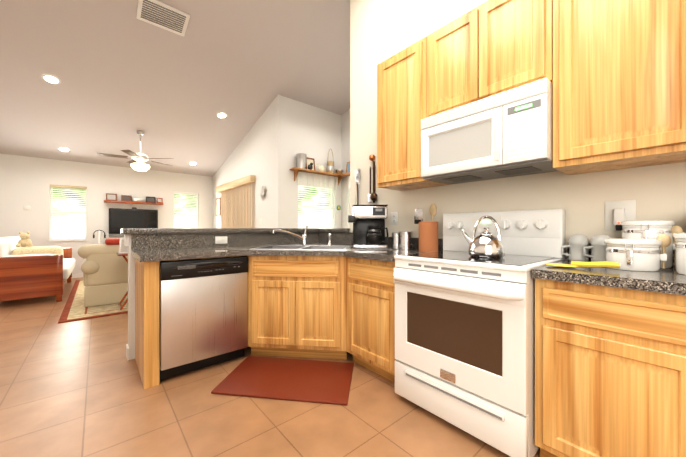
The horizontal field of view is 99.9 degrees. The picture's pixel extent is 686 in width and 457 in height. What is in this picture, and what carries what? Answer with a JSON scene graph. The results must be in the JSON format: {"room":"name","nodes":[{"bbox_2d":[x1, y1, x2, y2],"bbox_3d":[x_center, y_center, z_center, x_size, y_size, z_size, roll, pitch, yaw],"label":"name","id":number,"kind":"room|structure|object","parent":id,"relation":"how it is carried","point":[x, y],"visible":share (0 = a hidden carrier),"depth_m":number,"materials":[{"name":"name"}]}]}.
{"room":"kitchen and living room","nodes":[
{"label":"kitchen and living room","id":0,"kind":"room"},
{"bbox_2d":[0,153,212,273],"bbox_3d":[-5.663,-0.194,6.726,5.190,2.580,0.120,0,0,-40],"label":"wall","id":1,"kind":"structure","parent":0,"point":[26,181],"depth_m":6.51,"materials":[{"name":"white paint"}]},
{"bbox_2d":[48,184,87,241],"bbox_3d":[-6.051,-0.334,6.373,0.630,1.220,0.125,0,0,-40],"label":"window","id":2,"kind":"structure","parent":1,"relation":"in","point":[56,216],"depth_m":6.36,"materials":[{"name":"white"}]},
{"bbox_2d":[71,273,82,277],"bbox_3d":[-5.666,1.051,6.638,5.070,0.090,0.011,0,0,-40],"label":"baseboard","id":3,"kind":"structure","parent":1,"relation":"attached to","point":[79,275],"depth_m":6.42,"materials":[{"name":"white"}]},
{"bbox_2d":[104,200,162,204],"bbox_3d":[-5.076,-0.627,7.040,1.170,0.045,0.158,0,0,-40],"label":"shelf","id":4,"kind":"object","parent":1,"relation":"attached to","point":[127,202],"visible":1,"depth_m":6.98,"materials":[{"name":"red wood"}]},
{"bbox_2d":[106,193,116,200],"bbox_3d":[-5.438,-0.736,6.777,0.200,0.171,0.052,0,0,-40],"label":"frame","id":5,"kind":"object","parent":4,"relation":"on","point":[111,197],"visible":0.85,"depth_m":6.77,"materials":[{"name":"brown"}]},
{"bbox_2d":[121,195,131,200],"bbox_3d":[-5.223,-0.726,6.957,0.200,0.151,0.049,0,0,-40],"label":"frame","id":6,"kind":"object","parent":4,"relation":"on","point":[126,197],"visible":0.83,"depth_m":6.95,"materials":[{"name":"brown wood"}]},
{"bbox_2d":[133,198,144,201],"bbox_3d":[-5.019,-0.696,7.096,0.230,0.090,0.090,0,0,-40],"label":"radio","id":7,"kind":"object","parent":4,"relation":"on","point":[138,199],"visible":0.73,"depth_m":7.05,"materials":[{"name":"silver metal"}]},
{"bbox_2d":[146,196,154,202],"bbox_3d":[-4.850,-0.727,7.275,0.200,0.151,0.049,0,0,-40],"label":"frame","id":8,"kind":"object","parent":4,"relation":"on","point":[150,199],"visible":0.85,"depth_m":7.27,"materials":[{"name":"grey"}]},
{"bbox_2d":[157,198,162,202],"bbox_3d":[-4.700,-0.717,7.400,0.130,0.132,0.046,0,0,-40],"label":"frame","id":9,"kind":"object","parent":4,"relation":"on","point":[159,200],"visible":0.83,"depth_m":7.40,"materials":[{"name":"red wood"}]},
{"bbox_2d":[109,207,157,236],"bbox_3d":[-5.105,-0.160,7.059,0.970,0.710,0.092,0,0,-40],"label":"tv","id":10,"kind":"object","parent":1,"relation":"attached to","point":[133,217],"visible":0.71,"depth_m":6.97,"materials":[{"name":"black plastic"}]},
{"bbox_2d":[173,191,198,227],"bbox_3d":[-4.284,-0.371,7.876,0.650,1.250,0.125,0,0,-40],"label":"window","id":11,"kind":"structure","parent":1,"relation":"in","point":[194,215],"depth_m":7.86,"materials":[{"name":"white"}]},
{"bbox_2d":[0,0,349,176],"bbox_3d":[-1.395,-2.180,3.397,7.620,1.842,12.280,0,0,-40],"label":"ceiling","id":12,"kind":"structure","parent":0,"point":[120,71],"depth_m":4.46,"materials":[{"name":"grey paint"}]},
{"bbox_2d":[41,74,60,83],"bbox_3d":[-4.233,-2.166,4.186,0.200,0.053,0.194,0,0,-40],"label":"recessed light","id":13,"kind":"object","parent":12,"relation":"in","point":[51,79],"visible":1,"depth_m":4.18,"materials":[{"name":"white"}]},
{"bbox_2d":[57,147,70,150],"bbox_3d":[-5.692,-1.616,5.887,0.200,0.054,0.194,0,0,-40],"label":"recessed light","id":14,"kind":"object","parent":12,"relation":"in","point":[63,148],"visible":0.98,"depth_m":5.87,"materials":[{"name":"white"}]},
{"bbox_2d":[97,131,174,170],"bbox_3d":[-4.055,-1.526,5.728,1.272,0.780,1.283,0,0,-40],"label":"ceiling fan","id":15,"kind":"object","parent":12,"relation":"hanging from","point":[140,158],"visible":1,"depth_m":5.64,"materials":[{"name":"silver metal"}]},
{"bbox_2d":[136,0,189,36],"bbox_3d":[-2.205,-2.603,3.545,0.520,0.099,0.351,0,0,-40],"label":"ceiling vent","id":16,"kind":"object","parent":12,"relation":"in","point":[164,16],"visible":1,"depth_m":3.53,"materials":[{"name":"white metal"}]},
{"bbox_2d":[216,112,226,117],"bbox_3d":[-2.358,-2.199,5.610,0.200,0.053,0.194,0,0,-40],"label":"recessed light","id":17,"kind":"object","parent":12,"relation":"in","point":[221,115],"visible":1,"depth_m":5.59,"materials":[{"name":"white"}]},
{"bbox_2d":[124,232,349,360],"bbox_3d":[-0.859,0.572,2.896,2.095,1.055,0.712,0,0,-40],"label":"wall","id":18,"kind":"structure","parent":0,"point":[130,350],"depth_m":2.42,"materials":[{"name":"white paint"}]},
{"bbox_2d":[215,236,226,243],"bbox_3d":[-1.210,0.115,2.873,0.116,0.072,0.008,0,0,-40],"label":"outlet","id":19,"kind":"object","parent":18,"relation":"attached to","point":[220,239],"visible":1,"depth_m":2.87,"materials":[{"name":"white plastic"}]},
{"bbox_2d":[131,232,318,249],"bbox_3d":[-1.034,0.113,3.037,1.931,0.136,0.012,0,0,-40],"label":"backsplash","id":20,"kind":"structure","parent":18,"relation":"attached to","point":[164,241],"depth_m":2.80,"materials":[{"name":"stone"}]},
{"bbox_2d":[120,228,349,233],"bbox_3d":[-0.867,0.021,3.056,2.320,0.045,0.966,0,0,-40],"label":"bar","id":21,"kind":"object","parent":18,"relation":"on","point":[180,230],"visible":0.88,"depth_m":2.83,"materials":[{"name":"stone"}]},
{"bbox_2d":[213,99,274,227],"bbox_3d":[-2.456,-0.664,6.868,0.120,3.519,3.820,0,0,-40],"label":"wall","id":22,"kind":"structure","parent":0,"point":[253,153],"depth_m":6.12,"materials":[{"name":"white paint"}]},
{"bbox_2d":[216,198,220,215],"bbox_3d":[-3.402,-0.591,7.868,0.024,0.470,0.350,0,0,-40],"label":"picture","id":23,"kind":"object","parent":22,"relation":"attached to","point":[218,206],"visible":0.98,"depth_m":7.85,"materials":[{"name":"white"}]},
{"bbox_2d":[216,175,254,227],"bbox_3d":[-2.612,-0.025,6.873,0.109,2.180,2.270,0,0,-40],"label":"blinds","id":24,"kind":"object","parent":22,"relation":"attached to","point":[240,182],"visible":0.56,"depth_m":6.62,"materials":[{"name":"brown wood"}]},
{"bbox_2d":[260,186,265,200],"bbox_3d":[-1.573,-0.703,5.702,0.037,0.336,0.336,0,0,-40],"label":"art","id":25,"kind":"object","parent":22,"relation":"attached to","point":[263,191],"visible":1,"depth_m":5.68,"materials":[{"name":"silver metal"}]},
{"bbox_2d":[0,277,539,456],"bbox_3d":[-1.400,1.149,3.344,7.700,0.100,12.360,0,0,-40],"label":"floor","id":26,"kind":"structure","parent":0,"point":[73,389],"depth_m":1.73,"materials":[{"name":"tile"}]},
{"bbox_2d":[0,236,75,301],"bbox_3d":[-5.212,0.622,4.862,0.960,0.950,2.074,0,0,-40],"label":"daybed","id":27,"kind":"object","parent":26,"relation":"on","point":[34,272],"visible":0.98,"depth_m":4.21,"materials":[{"name":"red wood"}]},
{"bbox_2d":[16,232,32,246],"bbox_3d":[-4.995,0.172,4.530,0.180,0.241,0.148,0,0,-40],"label":"plush bear","id":28,"kind":"object","parent":27,"relation":"on","point":[24,241],"visible":1,"depth_m":4.49},
{"bbox_2d":[58,280,127,322],"bbox_3d":[-3.527,1.090,5.459,2.400,0.011,3.540,0,0,-40],"label":"rug","id":29,"kind":"object","parent":26,"relation":"on","point":[74,309],"visible":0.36,"depth_m":3.87,"materials":[{"name":"beige fabric"}]},
{"bbox_2d":[78,238,127,306],"bbox_3d":[-3.494,0.616,4.555,1.000,0.937,0.990,0,0,-40],"label":"armchair","id":30,"kind":"object","parent":29,"relation":"on","point":[104,268],"visible":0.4,"depth_m":4.08,"materials":[{"name":"beige fabric"}]},
{"bbox_2d":[116,253,127,309],"bbox_3d":[-2.851,0.704,4.047,0.500,0.731,0.393,0,0,-40],"label":"tray table","id":31,"kind":"object","parent":29,"relation":"on","point":[125,295],"visible":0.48,"depth_m":3.82,"materials":[{"name":"red wood"}]},
{"bbox_2d":[119,238,127,253],"bbox_3d":[-2.917,0.232,3.887,0.160,0.210,0.059,0,0,-19],"label":"framed picture","id":32,"kind":"object","parent":31,"relation":"on","point":[123,249],"visible":0.46,"depth_m":3.87,"materials":[{"name":"white"}]},
{"bbox_2d":[93,230,105,243],"bbox_3d":[-5.506,0.562,6.519,0.220,1.067,0.200,0,0,-40],"label":"speaker stand","id":33,"kind":"object","parent":26,"relation":"on","point":[99,237],"visible":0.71,"depth_m":6.50,"materials":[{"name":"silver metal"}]},
{"bbox_2d":[159,256,247,379],"bbox_3d":[-1.216,0.664,2.429,0.626,0.856,0.615,0,0,-40],"label":"dishwasher","id":34,"kind":"object","parent":26,"relation":"on","point":[203,313],"visible":1,"depth_m":2.19,"materials":[{"name":"silver metal"}]},
{"bbox_2d":[211,356,353,404],"bbox_3d":[-0.391,1.091,2.122,0.922,0.016,0.544,0,0,8],"label":"mat","id":35,"kind":"object","parent":26,"relation":"on","point":[325,382],"visible":1,"depth_m":2.06,"materials":[{"name":"brown rubber"}]},
{"bbox_2d":[244,255,342,358],"bbox_3d":[-0.391,0.662,2.404,0.589,0.876,0.623,0,0,-40],"label":"base cabinet","id":36,"kind":"object","parent":26,"relation":"on","point":[334,307],"depth_m":2.38,"materials":[{"name":"brown wood"}]},
{"bbox_2d":[343,256,395,382],"bbox_3d":[0.428,0.662,2.321,0.619,0.876,0.565,0,0,-40],"label":"base cabinet","id":37,"kind":"object","parent":26,"relation":"on","point":[368,284],"depth_m":2.13,"materials":[{"name":"brown wood"}]},
{"bbox_2d":[131,243,424,261],"bbox_3d":[-0.461,0.203,2.363,1.931,0.040,1.780,0,0,-40],"label":"countertop","id":38,"kind":"structure","parent":37,"relation":"on","point":[388,254],"depth_m":2.30,"materials":[{"name":"granite"}]},
{"bbox_2d":[272,225,307,245],"bbox_3d":[-0.517,0.071,2.883,0.360,0.205,0.133,0,0,-40],"label":"faucet","id":39,"kind":"object","parent":38,"relation":"on","point":[303,238],"visible":1,"depth_m":2.92,"materials":[{"name":"silver metal"}]},
{"bbox_2d":[249,245,351,249],"bbox_3d":[-0.357,0.260,2.717,0.850,0.170,0.570,0,0,6],"label":"sink","id":40,"kind":"object","parent":38,"relation":"in","point":[308,247],"visible":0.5,"depth_m":2.85,"materials":[{"name":"silver metal"}]},
{"bbox_2d":[327,234,331,245],"bbox_3d":[-0.134,0.112,2.916,0.052,0.122,0.052,0,0,-40],"label":"sprayer","id":41,"kind":"object","parent":40,"relation":"on","point":[329,239],"visible":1,"depth_m":2.90,"materials":[{"name":"silver metal"}]},
{"bbox_2d":[348,205,388,248],"bbox_3d":[0.231,-0.016,2.686,0.373,0.395,0.237,0,0,0],"label":"coffee maker","id":42,"kind":"object","parent":38,"relation":"on","point":[368,222],"visible":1,"depth_m":2.58,"materials":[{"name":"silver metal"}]},
{"bbox_2d":[392,232,398,248],"bbox_3d":[0.484,0.108,2.608,0.107,0.148,0.096,0,0,-40],"label":"steel canister","id":43,"kind":"object","parent":38,"relation":"on","point":[395,240],"visible":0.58,"depth_m":2.57,"materials":[{"name":"silver metal"}]},
{"bbox_2d":[398,231,412,249],"bbox_3d":[0.539,0.103,2.490,0.137,0.158,0.126,0,0,-40],"label":"steel canister","id":44,"kind":"object","parent":38,"relation":"on","point":[405,240],"visible":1,"depth_m":2.44,"materials":[{"name":"silver metal"}]},
{"bbox_2d":[414,204,439,251],"bbox_3d":[0.657,-0.009,2.297,0.150,0.382,0.207,0,0,-40],"label":"utensil crock","id":45,"kind":"object","parent":38,"relation":"on","point":[428,236],"visible":0.98,"depth_m":2.23,"materials":[{"name":"brown ceramic"}]},
{"bbox_2d":[393,209,565,456],"bbox_3d":[0.797,0.493,1.761,0.743,1.215,0.756,0,0,-40],"label":"range","id":46,"kind":"object","parent":26,"relation":"on","point":[465,340],"visible":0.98,"depth_m":1.53,"materials":[{"name":"white enamelled metal"},{"name":"black glass"}]},
{"bbox_2d":[461,215,504,257],"bbox_3d":[0.843,0.045,1.756,0.200,0.248,0.257,0,0,-40],"label":"kettle","id":47,"kind":"object","parent":46,"relation":"on","point":[486,243],"visible":1,"depth_m":1.68,"materials":[{"name":"silver metal"}]},
{"bbox_2d":[535,278,685,456],"bbox_3d":[1.428,0.663,1.145,0.619,0.876,0.988,0,0,-40],"label":"base cabinet","id":48,"kind":"object","parent":26,"relation":"on","point":[610,371],"visible":0.92,"depth_m":1.13,"materials":[{"name":"brown wood"}]},
{"bbox_2d":[532,259,685,295],"bbox_3d":[1.429,0.204,1.133,0.646,0.040,1.008,0,0,-40],"label":"countertop","id":49,"kind":"structure","parent":48,"relation":"on","point":[671,280],"depth_m":1.14,"materials":[{"name":"granite"}]},
{"bbox_2d":[561,234,588,261],"bbox_3d":[1.318,0.107,1.636,0.091,0.151,0.119,0,0,-40],"label":"mug","id":50,"kind":"object","parent":49,"relation":"on","point":[577,243],"visible":0.96,"depth_m":1.60,"materials":[{"name":"grey ceramic"}]},
{"bbox_2d":[545,261,619,268],"bbox_3d":[1.082,0.163,1.320,0.085,0.040,0.267,0,0,-40],"label":"spoon rest","id":51,"kind":"object","parent":49,"relation":"on","point":[600,264],"visible":1,"depth_m":1.29,"materials":[{"name":"yellow ceramic"}]},
{"bbox_2d":[583,234,610,261],"bbox_3d":[1.371,0.107,1.550,0.091,0.151,0.119,0,0,-40],"label":"mug","id":52,"kind":"object","parent":49,"relation":"on","point":[598,246],"visible":0.54,"depth_m":1.52,"materials":[{"name":"grey ceramic"}]},
{"bbox_2d":[604,234,671,270],"bbox_3d":[1.319,0.104,1.300,0.194,0.159,0.214,0,0,-40],"label":"canister","id":53,"kind":"object","parent":49,"relation":"on","point":[632,254],"visible":0.98,"depth_m":1.24,"materials":[{"name":"white ceramic"}]},
{"bbox_2d":[620,220,682,267],"bbox_3d":[1.483,0.072,1.394,0.187,0.222,0.207,0,0,-40],"label":"canister","id":54,"kind":"object","parent":49,"relation":"on","point":[647,229],"visible":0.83,"depth_m":1.33,"materials":[{"name":"white ceramic"}]},
{"bbox_2d":[673,233,685,274],"bbox_3d":[1.425,0.100,1.130,0.176,0.167,0.173,0,0,-40],"label":"canister","id":55,"kind":"object","parent":49,"relation":"on","point":[680,259],"visible":1,"depth_m":1.15,"materials":[{"name":"white ceramic"}]},
{"bbox_2d":[275,95,340,227],"bbox_3d":[-0.604,-0.678,5.856,1.630,3.549,0.120,0,0,-40],"label":"wall","id":56,"kind":"structure","parent":0,"point":[313,132],"depth_m":5.53,"materials":[{"name":"white paint"}]},
{"bbox_2d":[297,172,337,227],"bbox_3d":[-0.533,-0.464,5.872,0.980,1.260,0.158,0,0,-40],"label":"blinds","id":57,"kind":"structure","parent":56,"relation":"in","point":[307,179],"depth_m":5.84,"materials":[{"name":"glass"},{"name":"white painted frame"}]},
{"bbox_2d":[289,167,345,184],"bbox_3d":[-0.457,-1.012,5.767,1.278,0.223,0.202,0,0,-40],"label":"shelf","id":58,"kind":"object","parent":56,"relation":"attached to","point":[296,170],"depth_m":5.65,"materials":[{"name":"brown wood"}]},
{"bbox_2d":[296,153,306,168],"bbox_3d":[-0.787,-1.264,5.477,0.208,0.280,0.208,0,0,-40],"label":"bucket","id":59,"kind":"object","parent":58,"relation":"on","point":[301,159],"visible":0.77,"depth_m":5.40,"materials":[{"name":"grey metal"}]},
{"bbox_2d":[306,157,314,169],"bbox_3d":[-0.648,-1.260,5.683,0.220,0.270,0.061,0,0,-40],"label":"framed picture","id":60,"kind":"object","parent":58,"relation":"on","point":[309,160],"visible":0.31,"depth_m":5.69,"materials":[{"name":"brown"}]},
{"bbox_2d":[317,164,324,171],"bbox_3d":[-0.443,-1.206,5.769,0.202,0.162,0.080,0,0,-40],"label":"pitcher","id":61,"kind":"object","parent":58,"relation":"on","point":[321,168],"visible":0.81,"depth_m":5.74,"materials":[{"name":"beige ceramic"}]},
{"bbox_2d":[327,149,333,172],"bbox_3d":[-0.254,-1.382,5.930,0.150,0.515,0.148,0,0,-40],"label":"basket","id":62,"kind":"object","parent":58,"relation":"on","point":[330,166],"visible":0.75,"depth_m":5.87,"materials":[{"name":"wicker"}]},
{"bbox_2d":[334,169,343,173],"bbox_3d":[-0.080,-1.172,6.065,0.210,0.095,0.210,0,0,-40],"label":"bowl","id":63,"kind":"object","parent":58,"relation":"on","point":[339,171],"visible":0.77,"depth_m":6.00,"materials":[{"name":"brown metal"}]},
{"bbox_2d":[346,162,349,172],"bbox_3d":[0.145,-1.260,5.981,0.061,0.270,0.220,0,0,-40],"label":"framed picture","id":64,"kind":"object","parent":58,"relation":"on","point":[348,167],"visible":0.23,"depth_m":6.02,"materials":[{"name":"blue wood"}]},
{"bbox_2d":[341,109,349,227],"bbox_3d":[0.784,-0.953,5.389,0.120,4.100,2.390,0,0,-40],"label":"wall","id":65,"kind":"structure","parent":0,"point":[345,150],"depth_m":6.16,"materials":[{"name":"white paint"}]},
{"bbox_2d":[346,176,349,227],"bbox_3d":[0.431,-0.464,5.752,0.158,1.260,0.980,0,0,-40],"label":"nook window","id":66,"kind":"structure","parent":65,"relation":"in","point":[347,182],"depth_m":6.05,"materials":[{"name":"white"}]},
{"bbox_2d":[350,0,685,259],"bbox_3d":[2.478,-0.950,1.946,2.000,4.100,5.050,0,0,-40],"label":"wall","id":67,"kind":"structure","parent":0,"point":[381,31],"depth_m":2.31,"materials":[{"name":"beige paint"}]},
{"bbox_2d":[355,168,360,204],"bbox_3d":[0.167,-0.419,3.079,0.048,0.476,0.091,0,0,-40],"label":"tongs","id":68,"kind":"object","parent":67,"relation":"hanging from","point":[357,176],"visible":0.94,"depth_m":3.08,"materials":[{"name":"silver metal"}]},
{"bbox_2d":[368,154,377,202],"bbox_3d":[0.296,-0.505,2.906,0.077,0.488,0.142,0,0,-40],"label":"utensil rack","id":69,"kind":"object","parent":67,"relation":"attached to","point":[372,197],"visible":0.98,"depth_m":2.92,"materials":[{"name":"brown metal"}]},
{"bbox_2d":[319,232,442,250],"bbox_3d":[0.274,0.113,2.978,0.016,0.136,1.764,0,0,-40],"label":"backsplash","id":70,"kind":"structure","parent":67,"relation":"attached to","point":[346,238],"depth_m":3.25,"materials":[{"name":"stone"}]},
{"bbox_2d":[391,212,396,224],"bbox_3d":[0.485,-0.095,2.740,0.008,0.120,0.075,0,0,-40],"label":"outlet","id":71,"kind":"object","parent":67,"relation":"attached to","point":[393,218],"visible":1,"depth_m":2.74,"materials":[{"name":"white plastic"}]},
{"bbox_2d":[377,36,448,190],"bbox_3d":[0.565,-0.875,2.384,0.340,1.050,0.485,0,0,-40],"label":"upper cabinet","id":72,"kind":"object","parent":67,"relation":"attached to","point":[401,94],"visible":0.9,"depth_m":2.26,"materials":[{"name":"brown wood"}]},
{"bbox_2d":[427,0,552,117],"bbox_3d":[0.970,-1.092,1.907,0.340,0.615,0.758,0,0,-40],"label":"upper cabinet","id":73,"kind":"object","parent":67,"relation":"attached to","point":[488,48],"visible":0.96,"depth_m":1.75,"materials":[{"name":"brown wood"}]},
{"bbox_2d":[421,78,557,183],"bbox_3d":[0.935,-0.560,1.877,0.433,0.423,0.754,0,0,-40],"label":"microwave","id":74,"kind":"object","parent":73,"relation":"attached to","point":[508,133],"visible":0.98,"depth_m":1.70,"materials":[{"name":"white plastic"},{"name":"grey plastic"}]},
{"bbox_2d":[553,0,685,174],"bbox_3d":[1.539,-0.859,1.239,0.340,1.080,0.989,0,0,-40],"label":"upper cabinet","id":75,"kind":"object","parent":67,"relation":"attached to","point":[619,84],"visible":1,"depth_m":1.32,"materials":[{"name":"brown wood"}]},
{"bbox_2d":[605,200,635,230],"bbox_3d":[1.475,-0.069,1.541,0.054,0.160,0.120,0,0,-40],"label":"electrical outlet","id":76,"kind":"object","parent":67,"relation":"attached to","point":[617,213],"visible":0.9,"depth_m":1.54,"materials":[{"name":"white plastic"}]},
{"bbox_2d":[568,243,674,265],"bbox_3d":[1.669,0.133,1.337,0.016,0.100,1.008,0,0,-40],"label":"backsplash","id":77,"kind":"structure","parent":67,"relation":"attached to","point":[589,243],"depth_m":1.64,"materials":[{"name":"laminate"}]},
{"label":"outside","id":78,"kind":"structure","parent":0,"visible":0},
{"bbox_2d":[52,187,195,238],"bbox_3d":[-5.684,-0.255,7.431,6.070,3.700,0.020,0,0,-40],"label":"outside view","id":79,"kind":"object","parent":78,"point":[84,214],"depth_m":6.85,"materials":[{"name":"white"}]},
{"bbox_2d":[298,183,330,227],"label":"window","id":80,"kind":"structure","parent":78,"point":[315,205],"depth_m":6.53,"materials":[{"name":"glass"}]}
]}

